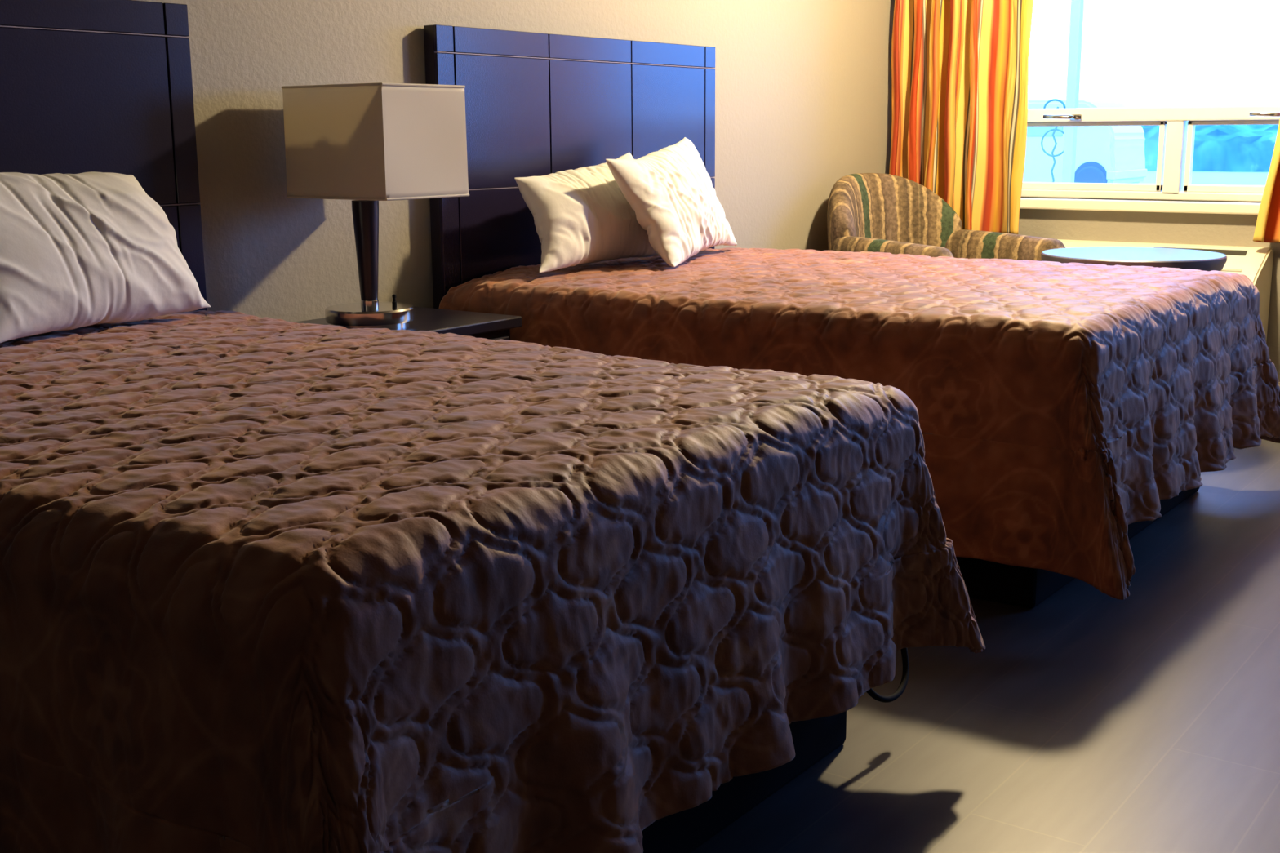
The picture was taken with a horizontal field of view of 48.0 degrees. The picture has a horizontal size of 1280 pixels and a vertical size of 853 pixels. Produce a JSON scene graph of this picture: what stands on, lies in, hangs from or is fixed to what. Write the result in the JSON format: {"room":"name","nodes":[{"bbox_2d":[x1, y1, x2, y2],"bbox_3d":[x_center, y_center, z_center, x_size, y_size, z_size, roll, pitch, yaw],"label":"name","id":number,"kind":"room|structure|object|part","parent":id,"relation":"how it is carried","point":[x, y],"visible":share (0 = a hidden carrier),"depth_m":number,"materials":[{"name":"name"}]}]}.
{"room":"hotel room","nodes":[
{"label":"hotel room","id":0,"kind":"room"},
{"bbox_2d":[137,0,894,322],"bbox_3d":[-0.938,-0.875,3.846,0.150,2.560,7.370,8,14,35],"label":"wall","id":1,"kind":"structure","parent":0,"point":[803,87],"depth_m":4.16,"materials":[{"name":"beige paint"}]},
{"bbox_2d":[0,0,207,311],"bbox_3d":[-1.511,-0.201,2.982,0.048,1.391,1.446,8,14,35],"label":"headboard","id":2,"kind":"object","parent":1,"relation":"attached to","point":[86,86],"visible":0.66,"depth_m":3.25,"materials":[{"name":"blue laminate"}]},
{"bbox_2d":[423,24,715,308],"bbox_3d":[-0.167,-0.578,4.793,0.048,1.391,1.448,8,14,35],"label":"headboard","id":3,"kind":"object","parent":1,"relation":"attached to","point":[537,104],"visible":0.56,"depth_m":4.47,"materials":[{"name":"blue laminate"}]},
{"bbox_2d":[691,439,1279,852],"bbox_3d":[1.016,0.607,2.672,4.700,0.100,7.020,8,14,35],"label":"floor","id":4,"kind":"structure","parent":0,"point":[1087,719],"depth_m":2.67,"materials":[{"name":"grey wood"}]},
{"bbox_2d":[293,306,521,340],"bbox_3d":[-0.668,0.021,3.850,0.444,0.600,0.618,8,14,35],"label":"nightstand","id":5,"kind":"object","parent":4,"relation":"on","point":[494,326],"visible":0.13,"depth_m":3.84,"materials":[{"name":"black laminate"}]},
{"bbox_2d":[281,82,469,329],"bbox_3d":[-0.678,-0.567,3.708,0.366,0.608,0.310,8,14,35],"label":"table lamp","id":6,"kind":"object","parent":5,"relation":"on","point":[366,144],"visible":0.99,"depth_m":3.59,"materials":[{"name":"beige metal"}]},
{"bbox_3d":[-0.701,-0.451,3.698,0.068,0.285,0.068,8,14,35],"label":"stem","id":7,"kind":"part","parent":6,"relation":"part of","materials":[{"name":"black laminate"}]},
{"bbox_3d":[-0.676,-0.729,3.680,0.360,0.277,0.293,8,14,35],"label":"lamp shade","id":8,"kind":"part","parent":6,"relation":"part of","materials":[{"name":"white fabric"}]},
{"bbox_2d":[391,293,396,306],"bbox_3d":[-0.635,-0.326,3.719,0.012,0.032,0.012,8,14,35],"label":"switch","id":9,"kind":"object","parent":6,"relation":"attached to","point":[394,303],"depth_m":3.72,"materials":[{"name":"black plastic"}]},
{"bbox_3d":[-0.510,-0.109,3.707,0.015,0.190,0.520,8,14,35],"label":"drawer","id":10,"kind":"part","parent":5,"relation":"part of","materials":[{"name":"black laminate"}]},
{"bbox_2d":[641,711,846,852],"bbox_3d":[-0.723,0.275,2.553,1.790,0.620,1.275,8,14,35],"label":"bed","id":11,"kind":"object","parent":4,"relation":"on","point":[685,831],"visible":0.03,"depth_m":2.30,"materials":[{"name":"brown quilted fabric"}]},
{"bbox_2d":[0,310,985,852],"bbox_3d":[-0.624,0.192,2.468,2.044,0.578,1.568,8,14,35],"label":"bedspread","id":12,"kind":"object","parent":11,"relation":"on","point":[267,584],"visible":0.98,"depth_m":1.70,"materials":[{"name":"brown fabric"}]},
{"bbox_2d":[0,171,210,342],"bbox_3d":[-1.204,-0.360,2.928,0.262,0.328,0.734,6,13,29],"label":"pillow","id":13,"kind":"object","parent":12,"relation":"on","point":[84,249],"visible":1,"depth_m":2.91,"materials":[{"name":"white fabric"}]},
{"bbox_2d":[866,648,909,702],"bbox_3d":[0.448,0.447,2.599,0.041,0.092,0.182,8,14,35],"label":"cord","id":14,"kind":"object","parent":11,"relation":"hanging from","point":[902,686],"visible":0.79,"depth_m":2.62,"materials":[{"name":"black plastic"}]},
{"bbox_2d":[826,173,1065,261],"bbox_3d":[1.179,-0.569,5.901,0.800,0.915,0.857,-8,14,-34],"label":"armchair","id":15,"kind":"object","parent":4,"relation":"on","point":[874,212],"visible":0.41,"depth_m":6.04,"materials":[{"name":"multicoloured fabric"}]},
{"bbox_3d":[0.987,-0.473,5.623,0.152,0.514,0.600,-8,14,-34],"label":"armrest","id":16,"kind":"part","parent":15,"relation":"part of","materials":[{"name":"fabric"}]},
{"bbox_3d":[1.024,-0.710,6.097,0.705,0.715,0.319,-8,14,-34],"label":"backrest","id":17,"kind":"part","parent":15,"relation":"part of","materials":[{"name":"fabric"}]},
{"bbox_3d":[1.518,-0.551,5.987,0.152,0.514,0.600,-8,14,-34],"label":"armrest","id":18,"kind":"part","parent":15,"relation":"part of","materials":[{"name":"fabric"}]},
{"bbox_2d":[955,473,1200,608],"bbox_3d":[0.587,-0.092,4.317,1.790,0.620,1.380,8,14,35],"label":"bed","id":19,"kind":"object","parent":4,"relation":"on","point":[984,580],"visible":0.06,"depth_m":3.37,"materials":[{"name":"grey reddish-brown quilted fabric"}]},
{"bbox_2d":[439,247,1279,599],"bbox_3d":[0.697,-0.171,4.256,2.043,0.598,1.729,8,14,35],"label":"bedspread","id":20,"kind":"object","parent":19,"relation":"on","point":[1058,405],"visible":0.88,"depth_m":3.49,"materials":[{"name":"brown fabric"}]},
{"bbox_2d":[514,152,658,272],"bbox_3d":[-0.142,-0.675,4.440,0.216,0.328,0.796,7,13,31],"label":"pillow","id":21,"kind":"object","parent":20,"relation":"on","point":[581,215],"visible":0.8,"depth_m":4.27,"materials":[{"name":"white fabric"}]},
{"bbox_2d":[605,137,737,266],"bbox_3d":[0.130,-0.733,4.601,0.214,0.378,0.789,4,12,19],"label":"pillow","id":22,"kind":"object","parent":20,"relation":"on","point":[671,193],"visible":1,"depth_m":4.42,"materials":[{"name":"white fabric"}]},
{"bbox_2d":[1040,246,1226,271],"bbox_3d":[1.670,-0.255,4.937,0.596,0.677,0.596,8,14,35],"label":"round table","id":23,"kind":"object","parent":4,"relation":"on","point":[1184,259],"visible":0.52,"depth_m":4.74,"materials":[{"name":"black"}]},
{"bbox_2d":[1017,196,1279,382],"bbox_3d":[3.131,-1.194,5.286,4.700,2.560,0.200,8,14,35],"label":"wall","id":24,"kind":"structure","parent":0,"point":[1175,228],"depth_m":5.95,"materials":[{"name":"beige paint"}]},
{"bbox_2d":[1019,105,1279,214],"bbox_3d":[2.194,-1.562,5.832,1.910,1.365,0.175,8,14,35],"label":"window","id":25,"kind":"structure","parent":24,"relation":"in","point":[1172,122],"depth_m":5.95,"materials":[{"name":"white plastic"}]},
{"bbox_3d":[1.845,-1.172,6.224,0.832,0.288,0.043,8,14,35],"label":"sash","id":26,"kind":"part","parent":25,"relation":"part of","materials":[{"name":"white plastic"}]},
{"bbox_3d":[2.177,-0.909,5.936,1.910,0.045,0.105,8,14,35],"label":"sill","id":27,"kind":"part","parent":25,"relation":"part of","materials":[{"name":"beige"}]},
{"bbox_3d":[2.594,-1.067,5.690,0.837,0.288,0.043,8,14,35],"label":"sash","id":28,"kind":"part","parent":25,"relation":"part of","materials":[{"name":"white plastic"}]},
{"bbox_2d":[1057,239,1273,341],"bbox_3d":[2.070,-0.530,5.899,0.905,0.428,0.295,8,14,35],"label":"air conditioner","id":29,"kind":"object","parent":24,"relation":"attached to","point":[1255,263],"visible":0.22,"depth_m":5.69,"materials":[{"name":"beige plastic"}]},
{"bbox_2d":[1154,246,1247,255],"bbox_3d":[2.250,-0.705,5.788,0.365,0.020,0.032,8,14,35],"label":"grille","id":30,"kind":"object","parent":29,"relation":"attached to","point":[1226,251],"depth_m":5.75,"materials":[{"name":"grey metal"}]},
{"bbox_3d":[2.244,-0.619,5.662,0.240,0.011,0.015,8,14,35],"label":"control door","id":31,"kind":"part","parent":29,"relation":"part of","materials":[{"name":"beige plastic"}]},
{"bbox_3d":[2.151,-2.378,5.570,2.480,0.024,0.112,8,14,35],"label":"curtain rod","id":32,"kind":"object","parent":24,"relation":"attached to","visible":0},
{"bbox_2d":[888,0,1033,234],"bbox_3d":[1.398,-1.650,6.226,0.653,1.623,0.122,9,15,38],"label":"curtain","id":33,"kind":"object","parent":32,"relation":"hanging from","point":[960,68],"visible":0.88,"depth_m":6.28,"materials":[{"name":"fabric"}]},
{"bbox_2d":[1253,119,1279,242],"bbox_3d":[2.776,-1.464,5.245,0.894,1.613,0.133,8,14,35],"label":"curtain","id":34,"kind":"object","parent":32,"relation":"hanging from","point":[1267,229],"visible":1,"depth_m":5.60,"materials":[{"name":"fabric"}]},
{"label":"outside","id":35,"kind":"structure","parent":0,"visible":0},
{"bbox_2d":[1138,170,1268,189],"bbox_3d":[17.154,-14.675,78.365,180.000,0.240,136.480,8,14,35],"label":"ground","id":36,"kind":"structure","parent":35,"point":[1237,178],"depth_m":37.91,"materials":[{"name":"grey"}]},
{"bbox_2d":[1040,98,1065,182],"bbox_3d":[2.374,-1.173,8.352,0.155,1.426,0.014,8,14,35],"label":"hook","id":37,"kind":"object","parent":36,"relation":"on","point":[1052,155],"visible":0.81,"depth_m":8.25,"materials":[{"name":"teal metal"}]},
{"bbox_2d":[1062,0,1084,182],"bbox_3d":[2.340,-1.867,7.763,0.054,3.100,0.055,8,14,35],"label":"porch post","id":38,"kind":"object","parent":36,"relation":"on","point":[1077,6],"visible":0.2,"depth_m":7.74,"materials":[{"name":"grey"}]},
{"bbox_2d":[1022,100,1146,183],"bbox_3d":[7.159,-5.536,28.540,5.222,1.839,1.960,8,14,35],"label":"van","id":39,"kind":"object","parent":36,"relation":"on","point":[1104,153],"visible":0.4,"depth_m":26.89,"materials":[{"name":"grey paint"}]},
{"bbox_2d":[1141,120,1278,172],"bbox_3d":[10.088,-10.612,51.927,140.000,2.518,4.969,8,14,35],"label":"hedge","id":40,"kind":"object","parent":36,"relation":"on","point":[1217,148],"visible":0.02,"depth_m":43.88,"materials":[{"name":"green plant"}]}
]}

